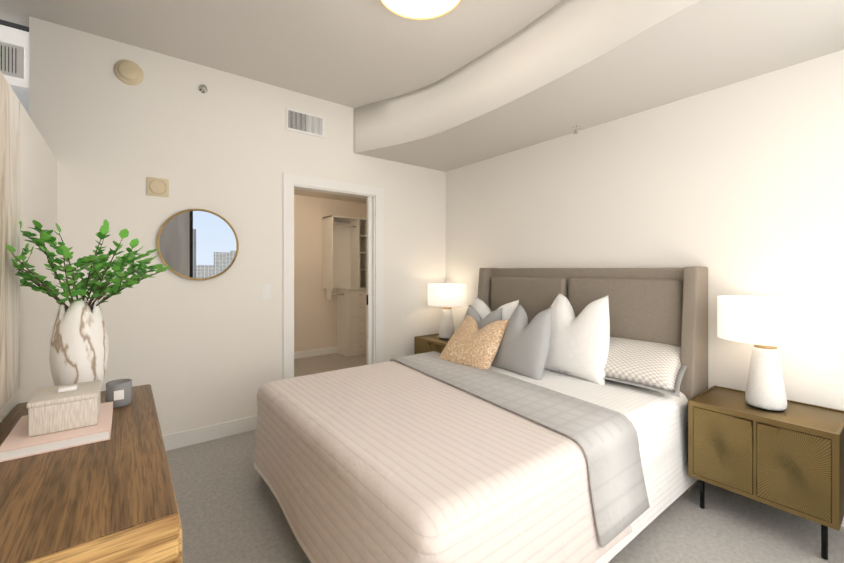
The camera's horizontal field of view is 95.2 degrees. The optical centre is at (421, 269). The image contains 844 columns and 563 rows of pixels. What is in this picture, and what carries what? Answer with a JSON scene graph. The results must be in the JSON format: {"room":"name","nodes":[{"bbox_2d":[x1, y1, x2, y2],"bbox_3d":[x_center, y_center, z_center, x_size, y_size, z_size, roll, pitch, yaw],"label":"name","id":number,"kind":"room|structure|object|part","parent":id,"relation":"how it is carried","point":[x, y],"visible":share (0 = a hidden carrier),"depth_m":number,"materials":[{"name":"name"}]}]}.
{"room":"bedroom","nodes":[
{"label":"bedroom","id":0,"kind":"room"},
{"bbox_2d":[0,19,28,31],"bbox_3d":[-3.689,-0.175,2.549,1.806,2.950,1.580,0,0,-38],"label":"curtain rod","id":1,"kind":"structure","parent":0,"point":[14,25],"depth_m":2.41,"materials":[{"name":"grey metal"}]},
{"bbox_2d":[0,25,28,114],"bbox_3d":[-3.080,-1.292,2.228,1.220,0.345,0.570,0,0,-38],"label":"beam","id":2,"kind":"structure","parent":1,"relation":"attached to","point":[17,37],"depth_m":2.36,"materials":[{"name":"white paint"}]},
{"bbox_2d":[0,41,23,78],"bbox_3d":[-2.570,-1.265,2.252,0.340,0.190,0.012,0,0,-38],"label":"vent duct","id":3,"kind":"object","parent":2,"relation":"attached to","point":[12,60],"visible":1,"depth_m":2.32,"materials":[{"name":"white plastic"}]},
{"bbox_2d":[0,102,56,424],"bbox_3d":[-1.278,0.305,0.995,0.126,1.990,3.520,0,0,-38],"label":"wall","id":4,"kind":"structure","parent":0,"point":[38,199],"depth_m":1.84,"materials":[{"name":"white paint"}]},
{"bbox_2d":[0,70,19,408],"bbox_3d":[-0.844,-0.095,0.559,0.028,1.070,2.200,0,0,-38],"label":"canvas art","id":5,"kind":"object","parent":4,"relation":"attached to","point":[10,236],"visible":1,"depth_m":1.31,"materials":[{"name":"white"}]},
{"bbox_2d":[29,16,445,435],"bbox_3d":[-0.963,-0.125,3.531,3.714,2.850,0.120,0,0,-38],"label":"wall","id":6,"kind":"structure","parent":0,"point":[231,150],"depth_m":2.90,"materials":[{"name":"white paint"}]},
{"bbox_2d":[114,60,143,84],"bbox_3d":[-2.001,-1.355,2.632,0.164,0.164,0.042,0,0,-38],"label":"smoke detector","id":7,"kind":"object","parent":6,"relation":"attached to","point":[128,72],"visible":1,"depth_m":2.62,"materials":[{"name":"beige plastic"}]},
{"bbox_2d":[147,177,168,196],"bbox_3d":[-1.880,-0.590,2.741,0.130,0.130,0.016,0,0,-38],"label":"fire alarm","id":8,"kind":"object","parent":6,"relation":"in","point":[157,186],"visible":1,"depth_m":2.74,"materials":[{"name":"beige plastic"}]},
{"bbox_2d":[157,209,238,279],"bbox_3d":[-1.669,-0.190,2.893,0.536,0.536,0.032,0,0,-38],"label":"round mirror","id":9,"kind":"object","parent":6,"relation":"attached to","point":[197,244],"visible":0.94,"depth_m":2.88,"materials":[{"name":"gold glass"}]},
{"bbox_2d":[198,85,207,92],"bbox_3d":[-1.648,-1.370,2.904,0.060,0.060,0.040,0,0,-38],"label":"sprinkler","id":10,"kind":"object","parent":6,"relation":"attached to","point":[202,88],"visible":0.98,"depth_m":2.90,"materials":[{"name":"silver metal"}]},
{"bbox_2d":[162,415,256,450],"bbox_3d":[-1.727,1.245,2.861,1.373,0.110,0.014,0,0,-38],"label":"baseboard","id":11,"kind":"structure","parent":6,"relation":"attached to","point":[199,435],"depth_m":2.93,"materials":[{"name":"white"}]},
{"bbox_2d":[262,284,270,298],"bbox_3d":[-1.291,0.180,3.198,0.070,0.120,0.008,0,0,-38],"label":"switch plate","id":12,"kind":"object","parent":6,"relation":"attached to","point":[266,291],"visible":1,"depth_m":3.20,"materials":[{"name":"white plastic"}]},
{"bbox_2d":[286,107,324,137],"bbox_3d":[-1.024,-1.295,3.400,0.350,0.190,0.012,0,0,-38],"label":"air vent","id":13,"kind":"object","parent":6,"relation":"in","point":[298,121],"visible":1,"depth_m":3.39,"materials":[{"name":"white plastic"}]},
{"bbox_2d":[283,173,383,378],"bbox_3d":[-0.821,0.237,3.629,1.000,2.125,0.138,0,0,-38],"label":"door frame","id":14,"kind":"structure","parent":6,"relation":"attached to","point":[373,196],"depth_m":3.76,"materials":[{"name":"white"}]},
{"bbox_2d":[0,0,563,107],"bbox_3d":[-0.068,-1.600,1.735,6.600,0.100,4.120,0,0,-38],"label":"ceiling","id":15,"kind":"structure","parent":0,"point":[353,53],"depth_m":2.54,"materials":[{"name":"white paint"}]},
{"bbox_2d":[380,0,461,19],"bbox_3d":[-0.007,-1.512,2.040,0.470,0.074,0.470,0,0,-38],"label":"ceiling light","id":16,"kind":"object","parent":15,"relation":"attached to","point":[420,9],"visible":1,"depth_m":2.18,"materials":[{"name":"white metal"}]},
{"bbox_2d":[294,189,365,351],"bbox_3d":[-1.159,0.050,4.881,2.700,2.500,2.260,0,0,-38],"label":"wall","id":17,"kind":"structure","parent":0,"point":[315,317],"depth_m":5.80,"materials":[{"name":"beige paint"}]},
{"bbox_2d":[294,346,336,358],"bbox_3d":[-2.052,1.250,5.487,1.820,0.100,0.012,0,0,-38],"label":"baseboard","id":18,"kind":"structure","parent":17,"relation":"attached to","point":[313,352],"depth_m":5.82,"materials":[{"name":"white"}]},
{"bbox_2d":[166,353,843,562],"bbox_3d":[-0.853,1.330,2.759,6.600,0.060,6.700,0,0,-38],"label":"floor","id":19,"kind":"structure","parent":0,"point":[229,509],"depth_m":1.98,"materials":[{"name":"carpet"}]},
{"bbox_2d":[0,384,181,562],"bbox_3d":[-1.046,0.910,1.166,0.440,0.780,1.192,0,0,-38],"label":"dresser","id":20,"kind":"object","parent":19,"relation":"on","point":[112,499],"visible":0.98,"depth_m":0.87,"materials":[{"name":"brown wood"}]},
{"bbox_2d":[0,401,112,461],"bbox_3d":[-1.147,0.504,1.235,0.238,0.030,0.320,0,0,-38],"label":"book","id":21,"kind":"object","parent":20,"relation":"on","point":[18,442],"visible":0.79,"depth_m":1.13,"materials":[{"name":"beige paper"}]},
{"bbox_2d":[26,380,101,436],"bbox_3d":[-1.140,0.432,1.240,0.161,0.112,0.186,0,0,-38],"label":"box","id":22,"kind":"object","parent":21,"relation":"on","point":[52,409],"visible":1,"depth_m":1.18,"materials":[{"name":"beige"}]},
{"bbox_2d":[5,219,170,387],"bbox_3d":[-1.267,0.156,1.529,0.443,0.726,0.562,0,0,-38],"label":"vase","id":23,"kind":"object","parent":20,"relation":"on","point":[79,351],"visible":0.98,"depth_m":1.44,"materials":[{"name":"stone"}]},
{"bbox_3d":[-1.267,-0.018,1.529,0.443,0.379,0.562,0,0,-38],"label":"stem","id":24,"kind":"part","parent":23,"relation":"part of","materials":[{"name":"green plant"}]},
{"bbox_3d":[-0.692,0.910,0.695,0.430,0.780,0.014,0,0,-38],"label":"frame","id":25,"kind":"part","parent":20,"relation":"part of","materials":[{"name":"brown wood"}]},
{"bbox_2d":[106,379,131,407],"bbox_3d":[-1.166,0.474,1.483,0.080,0.090,0.082,0,0,-38],"label":"candle jar","id":26,"kind":"object","parent":20,"relation":"on","point":[118,392],"visible":0.94,"depth_m":1.46,"materials":[{"name":"grey glass"}]},
{"bbox_3d":[-0.880,0.913,1.301,0.012,0.667,1.110,0,0,-38],"label":"drawer","id":27,"kind":"part","parent":20,"relation":"part of","materials":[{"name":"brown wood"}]},
{"bbox_2d":[323,215,365,356],"bbox_3d":[-1.139,0.250,5.947,0.670,2.100,0.391,0,0,-38],"label":"shelf unit","id":28,"kind":"object","parent":19,"relation":"on","point":[344,259],"visible":0.9,"depth_m":5.92,"materials":[{"name":"white wood"}]},
{"bbox_2d":[415,333,449,353],"bbox_3d":[0.261,1.007,4.030,0.451,0.586,0.565,0,0,-38],"label":"nightstand","id":29,"kind":"object","parent":19,"relation":"on","point":[429,343],"visible":0.19,"depth_m":3.98,"materials":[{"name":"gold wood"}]},
{"bbox_3d":[0.014,0.925,4.009,0.012,0.360,0.248,0,0,-38],"label":"door","id":30,"kind":"part","parent":29,"relation":"part of","materials":[{"name":"brown wood"}]},
{"bbox_3d":[0.176,0.925,3.797,0.012,0.360,0.248,0,0,-38],"label":"door","id":31,"kind":"part","parent":29,"relation":"part of","materials":[{"name":"brown wood"}]},
{"bbox_2d":[428,283,465,338],"bbox_3d":[0.261,0.430,4.042,0.400,0.565,0.400,0,0,-38],"label":"lamp","id":32,"kind":"object","parent":29,"relation":"on","point":[446,297],"visible":0.96,"depth_m":3.91,"materials":[{"name":"fabric"}]},
{"bbox_3d":[0.261,0.258,4.042,0.400,0.220,0.400,0,0,-38],"label":"lamp shade","id":33,"kind":"part","parent":32,"relation":"part of","materials":[{"name":"white fabric"}]},
{"bbox_2d":[254,267,707,562],"bbox_3d":[0.332,0.640,2.414,2.306,1.320,1.911,0,0,-38],"label":"bed","id":34,"kind":"object","parent":19,"relation":"on","point":[533,415],"visible":0.98,"depth_m":1.88,"materials":[{"name":"grey fabric"}]},
{"bbox_2d":[439,315,508,368],"bbox_3d":[0.397,0.556,2.950,0.515,0.508,0.139,0,-42,49],"label":"pillow","id":35,"kind":"object","parent":34,"relation":"on","point":[469,347],"depth_m":2.85,"materials":[{"name":"fabric"}]},
{"bbox_2d":[464,305,502,329],"bbox_3d":[0.490,0.525,3.248,0.149,0.454,0.443,24,-16,-41],"label":"pillow","id":36,"kind":"object","parent":34,"relation":"on","point":[477,312],"depth_m":3.23,"materials":[{"name":"fabric"}]},
{"bbox_2d":[491,304,551,379],"bbox_3d":[0.735,0.504,2.767,0.149,0.540,0.484,28,-14,-29],"label":"pillow","id":37,"kind":"object","parent":34,"relation":"on","point":[523,349],"depth_m":2.67,"materials":[{"name":"fabric"}]},
{"bbox_2d":[491,276,566,324],"bbox_3d":[0.905,0.455,3.366,0.070,0.790,0.788,0,0,-38],"label":"headboard panel","id":38,"kind":"object","parent":34,"relation":"on","point":[536,294],"depth_m":3.30,"materials":[{"name":"grey fabric"}]},
{"bbox_3d":[1.210,0.632,3.088,0.094,1.295,1.650,0,0,-38],"label":"headboard","id":39,"kind":"part","parent":34,"relation":"part of","materials":[{"name":"grey fabric"}]},
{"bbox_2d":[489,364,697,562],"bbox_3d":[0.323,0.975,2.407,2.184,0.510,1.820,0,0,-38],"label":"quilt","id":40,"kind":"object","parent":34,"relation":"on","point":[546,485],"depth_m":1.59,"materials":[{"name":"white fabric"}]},
{"bbox_2d":[569,278,682,346],"bbox_3d":[1.400,0.455,2.721,0.070,0.790,0.788,0,0,-38],"label":"headboard panel","id":41,"kind":"object","parent":34,"relation":"on","point":[642,309],"depth_m":2.59,"materials":[{"name":"grey fabric"}]},
{"bbox_2d":[688,385,843,559],"bbox_3d":[1.804,1.007,2.021,0.451,0.586,0.565,0,0,-38],"label":"nightstand","id":42,"kind":"object","parent":19,"relation":"on","point":[790,459],"visible":1,"depth_m":1.87,"materials":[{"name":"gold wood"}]},
{"bbox_3d":[1.556,0.925,1.999,0.012,0.360,0.248,0,0,-38],"label":"door","id":43,"kind":"part","parent":42,"relation":"part of","materials":[{"name":"brown wood"}]},
{"bbox_2d":[718,296,819,410],"bbox_3d":[1.807,0.430,2.027,0.400,0.565,0.400,0,0,-38],"label":"lamp","id":44,"kind":"object","parent":42,"relation":"on","point":[766,326],"visible":1,"depth_m":1.95,"materials":[{"name":"ceramic"}]},
{"bbox_3d":[1.807,0.258,2.027,0.400,0.220,0.400,0,0,-38],"label":"lamp shade","id":45,"kind":"part","parent":44,"relation":"part of","materials":[{"name":"white fabric"}]},
{"bbox_3d":[1.718,0.925,1.788,0.012,0.360,0.248,0,0,-38],"label":"door","id":46,"kind":"part","parent":42,"relation":"part of","materials":[{"name":"gold metal"}]},
{"bbox_2d":[354,0,843,171],"bbox_3d":[1.021,-1.335,2.759,1.526,0.430,3.520,0,0,-38],"label":"ceiling","id":47,"kind":"structure","parent":0,"point":[563,68],"depth_m":2.31,"materials":[{"name":"white paint"}]},
{"bbox_2d":[572,126,579,133],"bbox_3d":[1.208,-1.097,3.029,0.060,0.044,0.060,0,0,-38],"label":"sprinkler","id":48,"kind":"object","parent":47,"relation":"attached to","point":[575,128],"visible":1,"depth_m":3.02,"materials":[{"name":"silver metal"}]},
{"bbox_2d":[446,50,843,410],"bbox_3d":[1.357,-0.125,3.270,0.350,2.850,3.120,0,0,-38],"label":"wall","id":49,"kind":"structure","parent":0,"point":[737,189],"depth_m":2.40,"materials":[{"name":"white paint"}]}
]}

